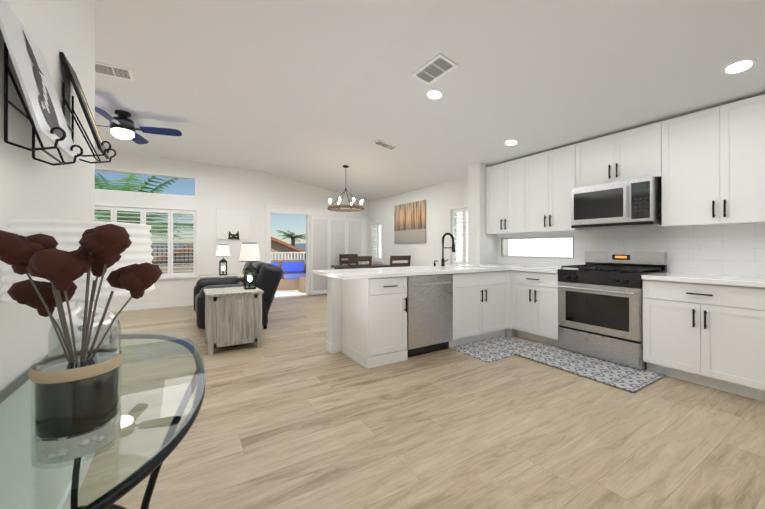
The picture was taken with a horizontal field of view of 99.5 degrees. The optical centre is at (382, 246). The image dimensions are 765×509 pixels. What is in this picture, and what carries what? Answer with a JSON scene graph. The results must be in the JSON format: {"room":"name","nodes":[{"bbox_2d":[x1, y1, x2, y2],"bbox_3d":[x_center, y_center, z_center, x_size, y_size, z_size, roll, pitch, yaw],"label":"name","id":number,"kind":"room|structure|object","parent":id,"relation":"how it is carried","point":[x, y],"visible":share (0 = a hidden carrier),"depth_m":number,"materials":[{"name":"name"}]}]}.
{"room":"dining room and kitchen","nodes":[
{"label":"dining room and kitchen","id":0,"kind":"room"},
{"bbox_2d":[0,0,94,508],"bbox_3d":[-2.311,-0.407,-0.914,4.027,3.150,4.076,0,0,-32],"label":"wall","id":1,"kind":"structure","parent":0,"point":[31,187],"depth_m":1.14,"materials":[{"name":"white paint"}]},
{"bbox_2d":[0,0,82,165],"bbox_3d":[-1.072,-0.490,1.031,0.139,0.425,0.400,0,0,-32],"label":"art tile","id":2,"kind":"structure","parent":1,"relation":"attached to","point":[47,120],"depth_m":0.96,"materials":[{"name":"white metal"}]},
{"bbox_2d":[58,451,95,508],"bbox_3d":[-0.604,1.121,0.163,0.014,0.100,4.060,0,0,-32],"label":"baseboard","id":3,"kind":"structure","parent":1,"relation":"attached to","point":[67,494],"depth_m":1.58,"materials":[{"name":"white"}]},
{"bbox_2d":[59,52,115,163],"bbox_3d":[-1.314,-0.596,1.458,0.163,0.419,0.190,0,0,-32],"label":"art tile","id":4,"kind":"structure","parent":1,"relation":"attached to","point":[85,107],"depth_m":1.41,"materials":[{"name":"black metal"}]},
{"bbox_2d":[95,149,368,306],"bbox_3d":[-4.116,-0.383,6.503,9.060,3.150,0.150,0,0,-32],"label":"wall","id":5,"kind":"structure","parent":0,"point":[253,192],"depth_m":6.78,"materials":[{"name":"white paint"}]},
{"bbox_2d":[94,167,198,279],"bbox_3d":[-4.577,-0.389,6.193,1.850,2.060,0.192,0,0,-32],"label":"window","id":6,"kind":"structure","parent":5,"relation":"in","point":[115,208],"depth_m":6.37,"materials":[{"name":"white"}]},
{"bbox_2d":[103,300,192,311],"bbox_3d":[-5.217,1.139,5.721,6.070,0.100,0.014,0,0,-32],"label":"baseboard","id":7,"kind":"structure","parent":5,"relation":"attached to","point":[190,302],"depth_m":6.19,"materials":[{"name":"white wood"}]},
{"bbox_2d":[216,209,248,239],"bbox_3d":[-3.212,-0.467,6.951,0.630,0.630,0.036,0,0,-32],"label":"framed picture","id":8,"kind":"object","parent":5,"relation":"attached to","point":[232,224],"visible":1,"depth_m":6.93},
{"bbox_2d":[264,205,367,298],"bbox_3d":[-1.570,0.129,8.041,2.640,2.135,0.210,0,0,-32],"label":"sliding door","id":9,"kind":"structure","parent":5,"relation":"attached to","point":[327,226],"depth_m":8.02,"materials":[{"name":"white"}]},
{"bbox_2d":[78,294,764,508],"bbox_3d":[-1.651,1.209,2.514,9.060,0.060,9.520,0,0,-32],"label":"floor","id":10,"kind":"structure","parent":0,"point":[293,413],"depth_m":2.04,"materials":[{"name":"brown wood"}]},
{"bbox_2d":[0,331,205,508],"bbox_3d":[-0.814,0.788,0.963,0.496,0.789,1.360,0,0,-32],"label":"console table","id":11,"kind":"object","parent":10,"relation":"on","point":[152,465],"visible":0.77,"depth_m":0.83,"materials":[{"name":"clear glass"}]},
{"bbox_2d":[0,219,154,382],"bbox_3d":[-0.803,0.165,0.878,0.305,0.454,0.305,0,0,-32],"label":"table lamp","id":12,"kind":"object","parent":11,"relation":"on","point":[66,235],"visible":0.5,"depth_m":0.81,"materials":[{"name":"clear glass"}]},
{"bbox_2d":[0,224,162,468],"bbox_3d":[-0.582,0.174,0.632,0.254,0.434,0.194,0,0,-32],"label":"vase","id":13,"kind":"object","parent":11,"relation":"on","point":[76,404],"visible":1,"depth_m":0.59,"materials":[{"name":"clear glass"}]},
{"bbox_2d":[199,274,237,278],"bbox_3d":[-3.006,0.860,5.921,0.590,0.660,0.590,0,0,-32],"label":"end table","id":14,"kind":"object","parent":10,"relation":"on","point":[215,276],"visible":0.17,"depth_m":5.80,"materials":[{"name":"grey wood"}]},
{"bbox_2d":[216,244,230,275],"bbox_3d":[-2.928,0.245,5.949,0.247,0.568,0.247,0,0,-32],"label":"lantern lamp","id":15,"kind":"object","parent":14,"relation":"on","point":[223,251],"visible":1,"depth_m":5.88,"materials":[{"name":"white fabric"}]},
{"bbox_2d":[204,286,263,354],"bbox_3d":[-1.799,0.853,3.893,0.590,0.660,0.590,0,0,-32],"label":"end table","id":16,"kind":"object","parent":10,"relation":"on","point":[233,315],"visible":1,"depth_m":3.67,"materials":[{"name":"grey wood"}]},
{"bbox_2d":[239,243,259,289],"bbox_3d":[-1.637,0.239,3.995,0.247,0.568,0.247,0,0,-32],"label":"lantern lamp","id":17,"kind":"object","parent":16,"relation":"on","point":[249,253],"visible":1,"depth_m":3.92,"materials":[{"name":"white fabric"}]},
{"bbox_2d":[193,261,282,328],"bbox_3d":[-2.307,0.714,5.096,1.122,0.947,1.524,0,0,-32],"label":"sofa","id":18,"kind":"object","parent":10,"relation":"on","point":[268,277],"visible":0.48,"depth_m":4.66,"materials":[{"name":"black leather"}]},
{"bbox_2d":[339,254,357,264],"bbox_3d":[-0.732,0.697,8.005,0.500,1.000,0.530,0,0,-32],"label":"dining chair","id":19,"kind":"object","parent":10,"relation":"on","point":[341,256],"visible":0.15,"depth_m":8.14,"materials":[{"name":"brown wood"}]},
{"bbox_2d":[348,256,371,268],"bbox_3d":[-0.559,0.692,6.489,0.500,1.000,0.530,0,0,-32],"label":"dining chair","id":20,"kind":"object","parent":10,"relation":"on","point":[358,258],"visible":0.21,"depth_m":6.27,"materials":[{"name":"brown wood"}]},
{"bbox_2d":[331,264,388,268],"bbox_3d":[-0.430,0.815,7.374,1.250,0.760,0.800,0,0,-32],"label":"dining table","id":21,"kind":"object","parent":10,"relation":"on","point":[346,266],"visible":0.08,"depth_m":7.21,"materials":[{"name":"brown wood"}]},
{"bbox_2d":[337,278,400,368],"bbox_3d":[-0.107,0.745,3.521,0.475,0.875,0.634,0,0,-32],"label":"base cabinet","id":22,"kind":"object","parent":10,"relation":"on","point":[368,309],"depth_m":3.27,"materials":[{"name":"white wood"}]},
{"bbox_2d":[313,267,400,273],"bbox_3d":[0.083,0.289,4.036,1.890,0.040,0.260,0,0,-32],"label":"countertop","id":23,"kind":"structure","parent":22,"relation":"on","point":[383,268],"depth_m":3.75,"materials":[{"name":"white stone"}]},
{"bbox_2d":[321,263,512,281],"bbox_3d":[0.722,0.289,4.102,3.046,0.040,0.820,0,0,-32],"label":"countertop","id":24,"kind":"structure","parent":22,"relation":"on","point":[410,271],"depth_m":3.51,"materials":[{"name":"white stone"}]},
{"bbox_2d":[434,233,454,265],"bbox_3d":[0.865,0.038,4.428,0.337,0.464,0.127,0,0,-32],"label":"faucet","id":25,"kind":"object","parent":24,"relation":"on","point":[443,260],"depth_m":4.43,"materials":[{"name":"black metal"}]},
{"bbox_2d":[389,255,410,266],"bbox_3d":[0.251,0.693,6.967,0.500,1.000,0.530,0,0,-32],"label":"dining chair","id":26,"kind":"object","parent":10,"relation":"on","point":[397,258],"visible":0.15,"depth_m":6.75,"materials":[{"name":"brown wood"}]},
{"bbox_2d":[401,274,452,360],"bbox_3d":[0.383,0.749,3.790,0.755,0.868,0.592,0,0,-32],"label":"base cabinet","id":27,"kind":"object","parent":10,"relation":"on","point":[426,299],"depth_m":3.50,"materials":[{"name":"white metal"}]},
{"bbox_2d":[406,274,452,356],"bbox_3d":[0.396,0.749,3.767,0.628,0.868,0.646,0,0,-32],"label":"dishwasher","id":28,"kind":"object","parent":27,"relation":"in","point":[429,314],"depth_m":3.52,"materials":[{"name":"silver metal"}]},
{"bbox_2d":[453,270,512,345],"bbox_3d":[1.093,0.747,4.242,1.045,0.875,0.670,0,0,-32],"label":"base cabinet","id":29,"kind":"object","parent":10,"relation":"on","point":[482,299],"depth_m":3.98,"materials":[{"name":"white wood"}]},
{"bbox_2d":[449,335,535,362],"bbox_3d":[1.335,1.179,3.779,0.970,0.008,0.570,0,0,-32],"label":"area rug","id":30,"kind":"object","parent":10,"relation":"on","point":[494,349],"visible":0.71,"depth_m":3.76,"materials":[{"name":"grey fabric"}]},
{"bbox_2d":[513,270,548,343],"bbox_3d":[2.113,0.747,4.147,0.630,0.875,0.645,0,0,-32],"label":"base cabinet","id":31,"kind":"object","parent":10,"relation":"on","point":[530,290],"depth_m":4.00,"materials":[{"name":"white wood"}]},
{"bbox_2d":[509,343,664,391],"bbox_3d":[1.984,1.169,3.257,0.645,0.008,1.160,0,0,-32],"label":"area rug","id":32,"kind":"object","parent":10,"relation":"on","point":[628,378],"visible":0.93,"depth_m":3.11,"materials":[{"name":"grey fabric"}]},
{"bbox_2d":[549,270,676,370],"bbox_3d":[2.479,0.730,3.527,0.660,0.905,0.909,0,0,-32],"label":"base cabinet","id":33,"kind":"object","parent":10,"relation":"on","point":[647,310],"depth_m":3.29,"materials":[{"name":"white metal"}]},
{"bbox_2d":[509,262,666,273],"bbox_3d":[2.316,0.250,3.789,0.666,0.115,1.390,0,0,-32],"label":"countertop","id":34,"kind":"structure","parent":33,"relation":"on","point":[605,267],"depth_m":3.56,"materials":[{"name":"white stone"}]},
{"bbox_2d":[558,251,666,369],"bbox_3d":[2.457,0.610,3.513,0.712,1.105,0.775,0,0,-32],"label":"range","id":35,"kind":"object","parent":33,"relation":"in","point":[601,300],"depth_m":3.34,"materials":[{"name":"silver metal"}]},
{"bbox_2d":[505,270,764,401],"bbox_3d":[2.580,0.744,3.357,0.666,0.875,3.700,0,0,-32],"label":"base cabinet","id":36,"kind":"object","parent":10,"relation":"on","point":[711,334],"depth_m":2.96,"materials":[{"name":"white wood"}]},
{"bbox_2d":[653,282,760,400],"bbox_3d":[2.926,0.742,2.832,0.630,0.875,0.857,0,0,-32],"label":"base cabinet","id":37,"kind":"object","parent":10,"relation":"on","point":[709,336],"depth_m":2.65,"materials":[{"name":"white wood"}]},
{"bbox_2d":[649,274,764,289],"bbox_3d":[3.122,0.284,2.485,0.666,0.040,1.645,0,0,-32],"label":"countertop","id":38,"kind":"structure","parent":37,"relation":"on","point":[709,279],"depth_m":2.70,"materials":[{"name":"white stone"}]},
{"bbox_2d":[761,290,764,401],"bbox_3d":[3.330,0.740,2.179,0.630,0.875,0.907,0,0,-32],"label":"base cabinet","id":39,"kind":"object","parent":10,"relation":"on","point":[762,291],"depth_m":2.41,"materials":[{"name":"white wood"}]},
{"bbox_2d":[95,0,764,201],"bbox_3d":[-1.651,-1.564,2.522,9.060,0.716,9.520,0,0,-32],"label":"ceiling","id":40,"kind":"structure","parent":0,"point":[319,93],"depth_m":3.00,"materials":[{"name":"white paint"}]},
{"bbox_2d":[95,61,133,80],"bbox_3d":[-2.739,-1.737,3.179,0.460,0.023,0.250,0,0,-32],"label":"ceiling vent","id":41,"kind":"object","parent":40,"relation":"in","point":[112,71],"visible":0.6,"depth_m":3.21,"materials":[{"name":"white metal"}]},
{"bbox_2d":[95,107,181,143],"bbox_3d":[-3.378,-1.572,4.212,1.010,0.345,1.010,0,0,28],"label":"ceiling fan","id":42,"kind":"object","parent":40,"relation":"hanging from","point":[122,125],"visible":0.92,"depth_m":4.18,"materials":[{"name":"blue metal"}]},
{"bbox_2d":[328,165,363,211],"bbox_3d":[-0.688,-1.101,6.087,0.680,0.822,0.680,0,0,-32],"label":"chandelier","id":43,"kind":"object","parent":40,"relation":"hanging from","point":[339,206],"visible":1,"depth_m":6.02,"materials":[{"name":"black metal"}]},
{"bbox_2d":[372,139,398,150],"bbox_3d":[0.042,-1.510,4.840,0.357,0.071,0.180,0,0,-32],"label":"ceiling vent","id":44,"kind":"object","parent":40,"relation":"in","point":[383,144],"visible":0.98,"depth_m":4.82,"materials":[{"name":"white metal"}]},
{"bbox_2d":[425,89,442,99],"bbox_3d":[0.539,-1.578,3.372,0.189,0.036,0.192,0,0,-32],"label":"recessed light","id":45,"kind":"object","parent":40,"relation":"in","point":[432,94],"visible":1,"depth_m":3.37,"materials":[{"name":"white"}]},
{"bbox_2d":[412,53,457,84],"bbox_3d":[0.475,-1.620,2.980,0.219,0.048,0.400,0,0,-32],"label":"ceiling vent","id":46,"kind":"object","parent":40,"relation":"in","point":[437,67],"visible":1,"depth_m":2.95,"materials":[{"name":"white metal"}]},
{"bbox_2d":[503,139,518,145],"bbox_3d":[1.660,-1.341,4.182,0.189,0.036,0.192,0,0,-32],"label":"recessed light","id":47,"kind":"object","parent":40,"relation":"in","point":[511,142],"visible":1,"depth_m":4.17,"materials":[{"name":"white"}]},
{"bbox_2d":[721,58,757,74],"bbox_3d":[2.689,-1.353,2.443,0.189,0.036,0.192,0,0,-32],"label":"recessed light","id":48,"kind":"object","parent":40,"relation":"in","point":[740,66],"visible":1,"depth_m":2.44,"materials":[{"name":"white"}]},
{"bbox_2d":[369,178,573,265],"bbox_3d":[2.137,-0.389,4.862,0.150,3.150,9.520,0,0,-32],"label":"wall","id":49,"kind":"structure","parent":0,"point":[441,199],"depth_m":6.67,"materials":[{"name":"white paint"}]},
{"bbox_2d":[370,221,382,261],"bbox_3d":[-0.114,-0.122,8.460,0.192,1.060,0.610,0,0,-32],"label":"dining room window","id":50,"kind":"structure","parent":49,"relation":"in","point":[373,237],"depth_m":8.56,"materials":[{"name":"white"}]},
{"bbox_2d":[394,200,425,242],"bbox_3d":[0.593,-0.516,7.182,0.033,0.890,1.130,0,0,-32],"label":"framed picture","id":51,"kind":"object","parent":49,"relation":"attached to","point":[409,222],"visible":1,"depth_m":7.11},
{"bbox_2d":[449,205,467,264],"bbox_3d":[1.491,-0.175,5.867,0.192,1.110,0.690,0,0,-32],"label":"dining room window","id":52,"kind":"structure","parent":49,"relation":"in","point":[453,220],"depth_m":6.01,"materials":[{"name":"white"}]},
{"bbox_2d":[486,158,520,233],"bbox_3d":[1.921,-0.714,4.805,0.270,1.040,0.734,0,0,-32],"label":"upper cabinet","id":53,"kind":"object","parent":49,"relation":"attached to","point":[503,180],"depth_m":4.77,"materials":[{"name":"white wood"}]},
{"bbox_2d":[501,237,572,257],"bbox_3d":[2.237,0.016,4.688,0.162,0.280,1.100,0,0,-32],"label":"slot window","id":54,"kind":"structure","parent":49,"relation":"in","point":[505,243],"depth_m":4.85,"materials":[{"name":"white glass"}]},
{"bbox_2d":[521,143,584,232],"bbox_3d":[2.261,-0.716,4.254,0.270,1.040,0.790,0,0,-32],"label":"upper cabinet","id":55,"kind":"object","parent":49,"relation":"attached to","point":[546,177],"depth_m":4.19,"materials":[{"name":"white wood"}]},
{"bbox_2d":[569,166,656,229],"bbox_3d":[2.578,-0.484,3.580,0.429,0.533,0.775,0,0,-32],"label":"upper cabinet","id":56,"kind":"object","parent":49,"relation":"attached to","point":[628,198],"depth_m":3.46,"materials":[{"name":"white metal"}]},
{"bbox_2d":[571,176,661,228],"bbox_3d":[2.578,-0.450,3.580,0.429,0.465,0.775,0,0,-32],"label":"microwave","id":57,"kind":"object","parent":56,"relation":"in","point":[637,202],"depth_m":3.41,"materials":[{"name":"silver metal"}]},
{"bbox_2d":[581,122,660,177],"bbox_3d":[2.654,-0.965,3.620,0.270,0.545,0.820,0,0,-32],"label":"upper cabinet","id":58,"kind":"object","parent":49,"relation":"attached to","point":[638,148],"depth_m":3.48,"materials":[{"name":"white wood"}]},
{"bbox_2d":[497,223,764,276],"bbox_3d":[2.839,0.025,3.575,0.008,0.485,3.795,0,0,-32],"label":"backsplash","id":59,"kind":"structure","parent":49,"relation":"attached to","point":[737,249],"depth_m":3.27,"materials":[{"name":"tile"}]},
{"bbox_2d":[657,94,764,226],"bbox_3d":[3.086,-0.720,2.921,0.270,1.040,0.935,0,0,-32],"label":"upper cabinet","id":60,"kind":"object","parent":49,"relation":"attached to","point":[713,159],"depth_m":2.87,"materials":[{"name":"white wood"}]},
{"bbox_2d":[468,162,496,263],"bbox_3d":[1.605,-0.288,5.191,0.410,2.950,0.240,0,0,-32],"label":"wall","id":61,"kind":"structure","parent":0,"point":[479,238],"depth_m":5.05,"materials":[{"name":"white paint"}]},
{"label":"outside","id":62,"kind":"structure","parent":0,"visible":0},
{"bbox_2d":[153,243,305,250],"bbox_3d":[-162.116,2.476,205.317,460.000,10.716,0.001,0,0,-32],"label":"hills","id":63,"kind":"structure","parent":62,"point":[302,246],"depth_m":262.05,"materials":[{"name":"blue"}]},
{"bbox_3d":[-14.383,3.429,61.526,200.000,4.080,160.000,0,0,-32],"label":"ground","id":64,"kind":"structure","parent":62,"visible":0},
{"bbox_2d":[94,173,192,239],"bbox_3d":[-6.429,-0.518,7.744,4.186,3.467,4.074,0,0,-32],"label":"palm tree","id":65,"kind":"object","parent":64,"relation":"on","point":[124,186],"visible":0.15,"depth_m":7.87,"materials":[{"name":"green plant"}]},
{"bbox_2d":[150,246,170,258],"bbox_3d":[-25.123,2.522,31.368,15.000,5.500,13.000,0,0,-32],"label":"house","id":66,"kind":"structure","parent":64,"relation":"on","point":[159,250],"depth_m":30.90,"materials":[{"name":"beige paint"}]},
{"bbox_2d":[151,243,305,273],"bbox_3d":[-10.357,0.556,9.348,19.940,1.330,0.200,0,0,-32],"label":"railing","id":67,"kind":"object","parent":64,"relation":"on","point":[180,270],"depth_m":11.35,"materials":[{"name":"white paint"}]},
{"bbox_2d":[151,237,305,265],"bbox_3d":[-11.086,2.048,23.884,14.200,6.400,12.500,0,0,-32],"label":"house","id":68,"kind":"structure","parent":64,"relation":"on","point":[277,245],"depth_m":19.85,"materials":[{"name":"beige paint"}]},
{"bbox_2d":[274,290,305,296],"bbox_3d":[-2.894,1.208,10.358,5.300,0.032,5.130,0,0,-32],"label":"patio","id":69,"kind":"structure","parent":64,"relation":"on","point":[286,292],"depth_m":8.23,"materials":[{"name":"grey concrete"}]},
{"bbox_2d":[271,260,305,290],"bbox_3d":[-2.890,0.800,9.215,1.700,0.800,0.820,0,0,-24],"label":"sofa","id":70,"kind":"object","parent":69,"relation":"on","point":[292,271],"visible":0.48,"depth_m":9.22,"materials":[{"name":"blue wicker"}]},
{"bbox_2d":[297,276,305,292],"bbox_3d":[-1.906,0.994,8.618,0.610,0.410,0.430,0,0,-32],"label":"patio table","id":71,"kind":"object","parent":69,"relation":"on","point":[302,284],"visible":0.36,"depth_m":8.35,"materials":[{"name":"brown wood"}]},
{"bbox_2d":[276,230,305,245],"bbox_3d":[-10.916,1.617,39.576,4.034,7.363,4.022,0,0,-32],"label":"palm tree","id":72,"kind":"object","parent":64,"relation":"on","point":[293,241],"visible":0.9,"depth_m":39.48,"materials":[{"name":"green plant"}]},
{"bbox_2d":[376,212,572,260],"bbox_3d":[3.609,0.151,6.406,0.200,2.120,19.300,0,0,-32],"label":"wall","id":73,"kind":"structure","parent":64,"relation":"on","point":[551,251],"depth_m":6.87,"materials":[{"name":"white"}]}
]}

